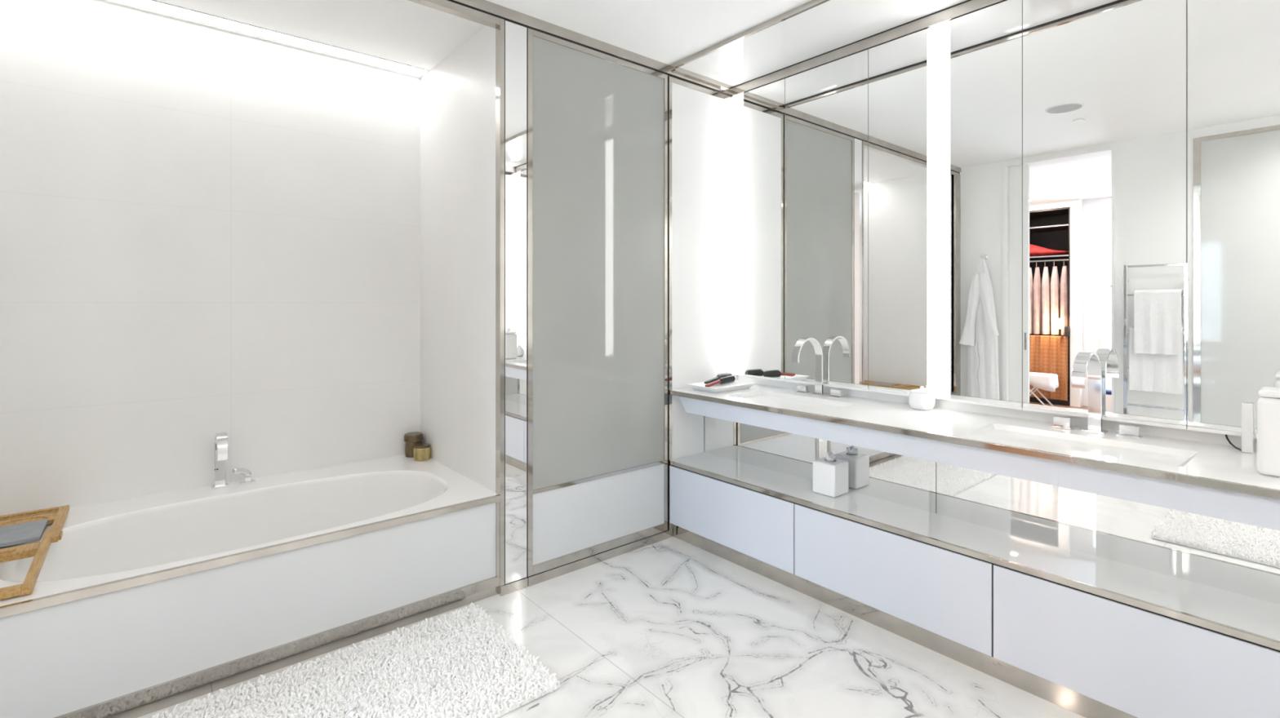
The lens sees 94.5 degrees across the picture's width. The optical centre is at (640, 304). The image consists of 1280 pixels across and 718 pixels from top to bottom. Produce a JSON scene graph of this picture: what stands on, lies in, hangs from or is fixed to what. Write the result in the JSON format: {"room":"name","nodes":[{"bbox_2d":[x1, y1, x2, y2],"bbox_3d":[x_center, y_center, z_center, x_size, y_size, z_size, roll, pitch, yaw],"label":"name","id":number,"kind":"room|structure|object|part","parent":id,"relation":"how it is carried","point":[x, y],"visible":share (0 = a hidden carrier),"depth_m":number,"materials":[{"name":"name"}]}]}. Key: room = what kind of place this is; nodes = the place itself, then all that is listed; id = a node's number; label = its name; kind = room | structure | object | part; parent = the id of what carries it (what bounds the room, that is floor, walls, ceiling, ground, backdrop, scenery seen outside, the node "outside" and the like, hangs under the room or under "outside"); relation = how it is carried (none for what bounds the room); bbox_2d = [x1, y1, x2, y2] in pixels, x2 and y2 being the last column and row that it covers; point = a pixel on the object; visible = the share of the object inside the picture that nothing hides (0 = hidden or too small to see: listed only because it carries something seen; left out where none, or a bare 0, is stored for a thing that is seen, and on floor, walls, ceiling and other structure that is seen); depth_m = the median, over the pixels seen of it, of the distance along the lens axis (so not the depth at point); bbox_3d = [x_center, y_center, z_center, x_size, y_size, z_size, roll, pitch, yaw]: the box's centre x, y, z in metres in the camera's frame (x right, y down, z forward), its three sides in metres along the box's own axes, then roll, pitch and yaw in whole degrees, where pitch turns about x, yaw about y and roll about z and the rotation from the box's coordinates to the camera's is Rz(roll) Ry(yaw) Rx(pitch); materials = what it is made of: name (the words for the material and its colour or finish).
{"room":"bathroom","nodes":[
{"label":"bathroom","id":0,"kind":"room"},
{"bbox_2d":[0,0,420,515],"bbox_3d":[-2.121,-0.065,3.087,2.100,2.930,0.078,0,0,-40],"label":"wall","id":1,"kind":"structure","parent":0,"point":[206,232],"depth_m":2.94,"materials":[{"name":"white stone"}]},
{"bbox_2d":[420,25,495,492],"bbox_3d":[-0.995,-0.065,3.287,0.077,2.930,1.062,0,0,-40],"label":"wall","id":2,"kind":"structure","parent":0,"point":[458,94],"depth_m":3.21,"materials":[{"name":"white stone"}]},
{"bbox_2d":[102,529,669,717],"bbox_3d":[-1.016,1.375,2.586,3.049,0.050,0.066,0,0,-40],"label":"baseboard","id":3,"kind":"structure","parent":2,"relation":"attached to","point":[173,700],"depth_m":2.49,"materials":[{"name":"silver metal"}]},
{"bbox_2d":[101,0,967,86],"bbox_3d":[0.035,-1.465,1.691,3.910,0.130,4.832,0,0,-40],"label":"ceiling","id":4,"kind":"structure","parent":0,"point":[405,32],"depth_m":3.00,"materials":[{"name":"paint"}]},
{"bbox_2d":[111,0,429,76],"bbox_3d":[-2.006,-1.413,3.006,1.832,0.032,0.120,0,0,-40],"label":"recessed light","id":5,"kind":"object","parent":4,"relation":"in","point":[152,5],"visible":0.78,"depth_m":3.07,"materials":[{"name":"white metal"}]},
{"bbox_2d":[449,0,732,95],"bbox_3d":[-0.789,-1.404,2.768,3.632,0.052,0.049,0,0,-40],"label":"trim","id":6,"kind":"structure","parent":4,"relation":"attached to","point":[484,6],"depth_m":3.11,"materials":[{"name":"silver metal"}]},
{"bbox_2d":[673,67,733,91],"bbox_3d":[0.404,-1.414,3.725,0.531,0.028,0.018,0,0,-40],"label":"trim","id":7,"kind":"structure","parent":6,"relation":"attached to","point":[679,70],"depth_m":3.71,"materials":[{"name":"silver metal"}]},
{"bbox_2d":[669,0,830,70],"bbox_3d":[1.136,-1.466,2.408,0.018,0.128,2.976,0,0,-40],"label":"trim","id":8,"kind":"structure","parent":6,"relation":"attached to","point":[811,4],"depth_m":3.07,"materials":[{"name":"silver metal"}]},
{"bbox_2d":[137,534,1085,717],"bbox_3d":[-0.019,1.400,1.756,3.910,0.001,4.700,0,0,-40],"label":"floor","id":9,"kind":"structure","parent":0,"point":[671,628],"depth_m":2.37,"materials":[{"name":"stone"}]},
{"bbox_2d":[0,454,500,717],"bbox_3d":[-1.719,1.133,2.664,1.833,0.434,1.086,0,0,-40],"label":"bathtub","id":10,"kind":"object","parent":9,"relation":"on","point":[139,601],"visible":0.96,"depth_m":2.37,"materials":[{"name":"ceramic"}]},
{"bbox_2d":[0,505,69,599],"bbox_3d":[-2.317,0.897,2.174,0.263,0.037,0.975,0,0,-40],"label":"tray","id":11,"kind":"object","parent":10,"relation":"on","point":[24,527],"visible":1,"depth_m":2.26,"materials":[{"name":"brown wood"}]},
{"bbox_3d":[-2.437,0.895,2.298,0.173,0.015,0.240,0,0,-40],"label":"slate plate","id":12,"kind":"part","parent":11,"relation":"part of","materials":[{"name":"grey stone"}]},
{"bbox_3d":[-2.205,0.900,2.036,0.220,0.030,0.620,0,0,-40],"label":"sliding arm frame","id":13,"kind":"part","parent":11,"relation":"part of","materials":[{"name":"brown wood"}]},
{"bbox_3d":[-2.483,0.902,2.367,0.256,0.022,0.465,0,0,-40],"label":"frame","id":14,"kind":"part","parent":11,"relation":"part of","materials":[{"name":"brown wood"}]},
{"bbox_2d":[210,431,228,489],"bbox_3d":[-2.072,0.776,2.923,0.070,0.284,0.162,0,0,-40],"label":"tap","id":15,"kind":"object","parent":10,"relation":"on","point":[221,446],"visible":1,"depth_m":2.95,"materials":[{"name":"silver metal"}]},
{"bbox_3d":[-2.108,0.913,2.966,0.070,0.010,0.050,0,0,-40],"label":"plate","id":16,"kind":"part","parent":15,"relation":"part of","materials":[{"name":"silver metal"}]},
{"bbox_2d":[231,467,255,484],"bbox_3d":[-2.024,0.871,3.019,0.101,0.095,0.066,0,0,-40],"label":"shower","id":17,"kind":"object","parent":10,"relation":"on","point":[246,473],"visible":1,"depth_m":3.02,"materials":[{"name":"silver metal"}]},
{"bbox_3d":[-2.018,0.914,3.038,0.067,0.008,0.045,0,0,-40],"label":"plate","id":18,"kind":"part","parent":17,"relation":"part of","materials":[{"name":"silver metal"}]},
{"bbox_3d":[-1.379,0.931,2.254,1.828,0.030,0.020,0,0,-40],"label":"edge trim","id":19,"kind":"part","parent":10,"relation":"part of","materials":[{"name":"silver metal"}]},
{"bbox_2d":[404,431,422,457],"bbox_3d":[-1.373,0.851,3.580,0.107,0.135,0.107,0,0,-40],"label":"candle jar","id":20,"kind":"object","parent":10,"relation":"on","point":[411,439],"visible":0.85,"depth_m":3.54,"materials":[{"name":"brown metal"}]},
{"bbox_3d":[-1.373,0.805,3.580,0.107,0.044,0.107,0,0,-40],"label":"lid","id":21,"kind":"part","parent":20,"relation":"part of","materials":[{"name":"brown wood"}]},
{"bbox_2d":[413,443,431,461],"bbox_3d":[-1.292,0.875,3.501,0.097,0.086,0.097,0,0,-40],"label":"candle jar","id":22,"kind":"object","parent":10,"relation":"on","point":[422,451],"visible":1,"depth_m":3.46,"materials":[{"name":"gold metal"}]},
{"bbox_3d":[-1.292,0.838,3.501,0.092,0.012,0.092,0,0,-40],"label":"lid","id":23,"kind":"part","parent":22,"relation":"part of","materials":[{"name":"brown metal"}]},
{"bbox_2d":[146,602,560,717],"bbox_3d":[-1.095,1.381,1.951,1.524,0.037,0.750,0,0,-40],"label":"bath rug","id":24,"kind":"object","parent":9,"relation":"on","point":[459,664],"visible":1,"depth_m":2.15,"materials":[{"name":"white fabric"}]},
{"bbox_2d":[669,453,1279,717],"bbox_3d":[1.363,1.018,2.613,0.631,0.765,2.956,0,0,-40],"label":"vanity cabinet","id":25,"kind":"object","parent":9,"relation":"on","point":[1088,636],"visible":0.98,"depth_m":2.20,"materials":[{"name":"white"}]},
{"bbox_3d":[0.459,1.138,3.207,0.008,0.342,0.882,0,0,-40],"label":"drawer","id":26,"kind":"part","parent":25,"relation":"part of","materials":[{"name":"white paint"}]},
{"bbox_2d":[704,416,936,513],"bbox_3d":[0.866,0.741,3.196,0.007,0.394,1.423,0,0,-40],"label":"mirror","id":27,"kind":"object","parent":25,"relation":"attached to","point":[906,481],"visible":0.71,"depth_m":3.08,"materials":[{"name":"white mirror"}]},
{"bbox_2d":[812,451,848,497],"bbox_3d":[0.944,0.835,2.943,0.132,0.204,0.126,0,0,-40],"label":"tissue box","id":28,"kind":"object","parent":25,"relation":"on","point":[829,473],"visible":1,"depth_m":2.90,"materials":[{"name":"white ceramic"}]},
{"bbox_3d":[1.026,1.138,2.532,0.008,0.342,0.868,0,0,-40],"label":"drawer","id":29,"kind":"part","parent":25,"relation":"part of","materials":[{"name":"white paint"}]},
{"bbox_3d":[1.153,1.357,2.437,0.018,0.086,2.956,0,0,-40],"label":"kick plate","id":30,"kind":"part","parent":25,"relation":"part of","materials":[{"name":"silver metal"}]},
{"bbox_2d":[669,375,1279,530],"bbox_3d":[1.372,0.550,2.621,0.657,0.164,2.955,0,0,-40],"label":"countertop","id":31,"kind":"structure","parent":25,"relation":"on","point":[1188,471],"depth_m":2.29,"materials":[{"name":"white stone"}]},
{"bbox_2d":[686,380,756,392],"bbox_3d":[0.494,0.500,3.602,0.376,0.033,0.240,0,0,-40],"label":"tray","id":32,"kind":"object","parent":31,"relation":"on","point":[736,384],"visible":0.8,"depth_m":3.57,"materials":[{"name":"white ceramic"}]},
{"bbox_2d":[704,371,732,384],"bbox_3d":[0.484,0.462,3.704,0.060,0.060,0.281,0,0,41],"label":"brush","id":33,"kind":"object","parent":32,"relation":"on","point":[717,377],"visible":0.5,"depth_m":3.69,"materials":[{"name":"black plastic"}]},
{"bbox_3d":[0.438,0.472,3.650,0.022,0.036,0.139,0,0,41],"label":"handle","id":34,"kind":"part","parent":33,"relation":"part of","materials":[{"name":"black plastic"}]},
{"bbox_2d":[705,374,735,387],"bbox_3d":[0.480,0.466,3.589,0.060,0.060,0.281,0,0,43],"label":"brush","id":35,"kind":"object","parent":32,"relation":"on","point":[730,379],"visible":0.99,"depth_m":3.59,"materials":[{"name":"red paint"}]},
{"bbox_3d":[0.431,0.476,3.537,0.022,0.036,0.139,0,0,43],"label":"handle","id":36,"kind":"part","parent":35,"relation":"part of","materials":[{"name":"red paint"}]},
{"bbox_2d":[791,337,844,398],"bbox_3d":[0.937,0.352,3.299,0.262,0.330,0.294,0,0,-40],"label":"tap","id":37,"kind":"object","parent":31,"relation":"on","point":[819,386],"visible":1,"depth_m":3.35,"materials":[{"name":"silver metal"}]},
{"bbox_3d":[0.943,0.513,3.448,0.058,0.008,0.074,0,0,-40],"label":"handle","id":38,"kind":"part","parent":37,"relation":"part of","materials":[{"name":"silver metal"}]},
{"bbox_3d":[0.927,0.347,3.291,0.237,0.321,0.044,0,0,-40],"label":"spout","id":39,"kind":"part","parent":37,"relation":"part of","materials":[{"name":"silver metal"}]},
{"bbox_3d":[1.013,0.512,3.363,0.062,0.009,0.076,0,0,-40],"label":"plate","id":40,"kind":"part","parent":37,"relation":"part of","materials":[{"name":"silver metal"}]},
{"bbox_3d":[1.085,0.513,3.280,0.058,0.008,0.074,0,0,-40],"label":"handle","id":41,"kind":"part","parent":37,"relation":"part of","materials":[{"name":"silver metal"}]},
{"bbox_2d":[908,386,935,410],"bbox_3d":[1.387,0.461,2.920,0.104,0.112,0.104,0,0,-40],"label":"storage jar","id":42,"kind":"object","parent":31,"relation":"on","point":[922,399],"visible":1,"depth_m":2.88,"materials":[{"name":"white ceramic"}]},
{"bbox_3d":[1.387,0.428,2.920,0.094,0.010,0.094,0,0,-40],"label":"lid","id":43,"kind":"part","parent":42,"relation":"part of","materials":[{"name":"white ceramic"}]},
{"bbox_2d":[738,375,1257,449],"bbox_3d":[1.612,0.505,2.823,0.030,0.074,2.955,0,0,-40],"label":"backsplash","id":44,"kind":"structure","parent":31,"relation":"attached to","point":[1189,435],"depth_m":2.66,"materials":[{"name":"white stone"}]},
{"bbox_2d":[1049,351,1143,439],"bbox_3d":[1.755,0.352,2.324,0.262,0.330,0.294,0,0,-40],"label":"tap","id":45,"kind":"object","parent":31,"relation":"on","point":[1083,362],"visible":1,"depth_m":2.37,"materials":[{"name":"silver metal"}]},
{"bbox_3d":[1.762,0.513,2.473,0.058,0.008,0.074,0,0,-40],"label":"handle","id":46,"kind":"part","parent":45,"relation":"part of","materials":[{"name":"silver metal"}]},
{"bbox_3d":[1.746,0.347,2.316,0.237,0.321,0.044,0,0,-40],"label":"spout","id":47,"kind":"part","parent":45,"relation":"part of","materials":[{"name":"silver metal"}]},
{"bbox_3d":[1.831,0.512,2.388,0.062,0.009,0.076,0,0,-40],"label":"plate","id":48,"kind":"part","parent":45,"relation":"part of","materials":[{"name":"silver metal"}]},
{"bbox_3d":[1.903,0.513,2.304,0.058,0.008,0.074,0,0,-40],"label":"handle","id":49,"kind":"part","parent":45,"relation":"part of","materials":[{"name":"silver metal"}]},
{"bbox_2d":[1224,434,1241,451],"bbox_3d":[2.115,0.492,2.113,0.006,0.048,0.082,0,0,13],"label":"power cord","id":50,"kind":"object","parent":31,"relation":"on","point":[1226,436],"visible":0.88,"depth_m":2.12,"materials":[{"name":"black plastic"}]},
{"bbox_2d":[1241,403,1253,453],"bbox_3d":[2.107,0.430,2.057,0.015,0.171,0.028,0,0,-40],"label":"stand","id":51,"kind":"object","parent":31,"relation":"on","point":[1246,408],"visible":1,"depth_m":2.05,"materials":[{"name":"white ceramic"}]},
{"bbox_2d":[1257,386,1279,477],"bbox_3d":[1.956,0.370,1.786,0.130,0.292,0.128,0,0,-40],"label":"canister","id":52,"kind":"object","parent":31,"relation":"on","point":[1268,402],"visible":1,"depth_m":1.77,"materials":[{"name":"white ceramic"}]},
{"bbox_3d":[1.956,0.271,1.786,0.126,0.021,0.124,0,0,-40],"label":"lid","id":53,"kind":"part","parent":52,"relation":"part of","materials":[{"name":"white ceramic"}]},
{"bbox_2d":[936,462,1279,604],"bbox_3d":[1.816,0.741,2.063,0.007,0.394,1.529,0,0,-40],"label":"mirror","id":54,"kind":"object","parent":25,"relation":"attached to","point":[1237,557],"visible":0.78,"depth_m":2.14,"materials":[{"name":"white mirror"}]},
{"bbox_3d":[1.589,1.138,1.861,0.008,0.342,0.872,0,0,-40],"label":"drawer","id":55,"kind":"part","parent":25,"relation":"part of","materials":[{"name":"white laminate"}]},
{"bbox_3d":[-0.274,-0.065,3.281,1.020,2.930,0.075,0,0,-40],"label":"wall partition","id":56,"kind":"structure","parent":0,"visible":0},
{"bbox_2d":[504,20,526,584],"bbox_3d":[-0.621,-0.008,2.908,0.117,2.720,0.040,0,0,-40],"label":"mirror","id":57,"kind":"object","parent":56,"relation":"attached to","point":[515,35],"visible":0.8,"depth_m":2.89,"materials":[{"name":"white mirror"}]},
{"bbox_2d":[526,28,667,577],"bbox_3d":[-0.212,-0.008,3.251,0.940,2.720,0.041,0,0,-40],"label":"frosted door","id":58,"kind":"structure","parent":56,"relation":"in","point":[597,122],"depth_m":3.19,"materials":[{"name":"grey glass"}]},
{"bbox_3d":[-0.209,1.128,3.251,0.889,0.356,0.024,0,0,-40],"label":"panel","id":59,"kind":"part","parent":58,"relation":"part of","materials":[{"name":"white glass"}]},
{"bbox_3d":[1.664,-0.065,2.854,0.080,2.930,2.980,0,0,-40],"label":"wall","id":60,"kind":"structure","parent":0,"visible":0},
{"bbox_2d":[732,93,742,375],"bbox_3d":[0.668,-0.451,3.898,0.093,1.830,0.092,0,0,-40],"label":"strip light","id":61,"kind":"object","parent":60,"relation":"attached to","point":[737,101],"visible":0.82,"depth_m":3.87,"materials":[{"name":"plastic"}]},
{"bbox_2d":[742,79,785,381],"bbox_3d":[0.803,-0.449,3.736,0.094,1.834,0.326,0,0,-40],"label":"upper cabinet","id":62,"kind":"object","parent":60,"relation":"attached to","point":[763,107],"visible":0.77,"depth_m":3.69,"materials":[{"name":"white"}]},
{"bbox_3d":[0.803,0.461,3.736,0.094,0.014,0.326,0,0,-40],"label":"rail","id":63,"kind":"part","parent":62,"relation":"part of","materials":[{"name":"white"}]},
{"bbox_2d":[785,49,868,391],"bbox_3d":[1.081,-0.449,3.405,0.094,1.834,0.537,0,0,-40],"label":"mirror","id":64,"kind":"object","parent":60,"relation":"attached to","point":[827,105],"visible":0.77,"depth_m":3.35,"materials":[{"name":"white"}]},
{"bbox_3d":[1.081,0.461,3.405,0.094,0.014,0.536,0,0,-40],"label":"rail","id":65,"kind":"part","parent":64,"relation":"part of","materials":[{"name":"silver metal"}]},
{"bbox_2d":[731,0,1007,97],"bbox_3d":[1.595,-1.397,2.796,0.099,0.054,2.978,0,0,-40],"label":"trim","id":66,"kind":"structure","parent":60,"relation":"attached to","point":[971,6],"depth_m":3.14,"materials":[{"name":"silver metal"}]},
{"bbox_2d":[868,28,928,396],"bbox_3d":[1.355,-0.449,3.079,0.094,1.834,0.312,0,0,-40],"label":"mirror","id":67,"kind":"object","parent":60,"relation":"attached to","point":[898,68],"visible":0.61,"depth_m":3.04,"materials":[{"name":"white"}]},
{"bbox_3d":[1.355,0.461,3.079,0.094,0.014,0.311,0,0,-40],"label":"rail","id":68,"kind":"part","parent":67,"relation":"part of","materials":[{"name":"silver metal"}]},
{"bbox_2d":[928,21,950,399],"bbox_3d":[1.490,-0.451,2.919,0.093,1.830,0.102,0,0,-40],"label":"strip light","id":69,"kind":"object","parent":60,"relation":"attached to","point":[939,36],"visible":0.79,"depth_m":2.88,"materials":[{"name":"glowing white frosted diffuser"},{"name":"polished nickel"}]},
{"bbox_2d":[950,0,1022,409],"bbox_3d":[1.621,-0.449,2.761,0.094,1.834,0.306,0,0,-40],"label":"mirror","id":70,"kind":"object","parent":60,"relation":"attached to","point":[986,44],"visible":0.77,"depth_m":2.73,"materials":[{"name":"white"}]},
{"bbox_3d":[1.621,0.461,2.761,0.094,0.014,0.305,0,0,-40],"label":"rail","id":71,"kind":"part","parent":70,"relation":"part of","materials":[{"name":"silver metal"}]},
{"bbox_2d":[1022,0,1186,430],"bbox_3d":[1.893,-0.449,2.437,0.094,1.834,0.537,0,0,-40],"label":"mirror","id":72,"kind":"object","parent":60,"relation":"attached to","point":[1104,82],"visible":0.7,"depth_m":2.38,"materials":[{"name":"white"}]},
{"bbox_3d":[1.893,0.461,2.437,0.094,0.014,0.537,0,0,-40],"label":"rail","id":73,"kind":"part","parent":72,"relation":"part of","materials":[{"name":"silver metal"}]},
{"bbox_2d":[1186,0,1279,438],"bbox_3d":[2.271,-0.449,1.987,0.094,1.834,0.636,0,0,-40],"label":"mirror","id":74,"kind":"object","parent":60,"relation":"attached to","point":[1233,46],"visible":1,"depth_m":2.11,"materials":[{"name":"white"}]},
{"bbox_3d":[2.271,0.461,1.987,0.094,0.014,0.635,0,0,-40],"label":"rail","id":75,"kind":"part","parent":74,"relation":"part of","materials":[{"name":"silver metal"}]},
{"bbox_3d":[-2.494,-0.065,2.030,0.170,2.930,1.062,0,0,-40],"label":"wall","id":76,"kind":"structure","parent":0,"visible":0},
{"bbox_2d":[407,0,504,586],"bbox_3d":[-1.397,0.015,2.259,1.896,2.769,0.047,0,0,-40],"label":"trim","id":77,"kind":"structure","parent":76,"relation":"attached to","point":[444,6],"depth_m":2.84,"materials":[{"name":"silver metal"}]},
{"bbox_3d":[0.392,-0.065,3.825,0.700,2.930,0.098,0,0,-40],"label":"wall","id":78,"kind":"structure","parent":0,"visible":0},
{"bbox_2d":[667,76,738,537],"bbox_3d":[0.415,0.017,3.765,0.654,2.766,0.021,0,0,-40],"label":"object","id":79,"kind":"structure","parent":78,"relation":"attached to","point":[700,119],"depth_m":3.69,"materials":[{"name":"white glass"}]}
]}

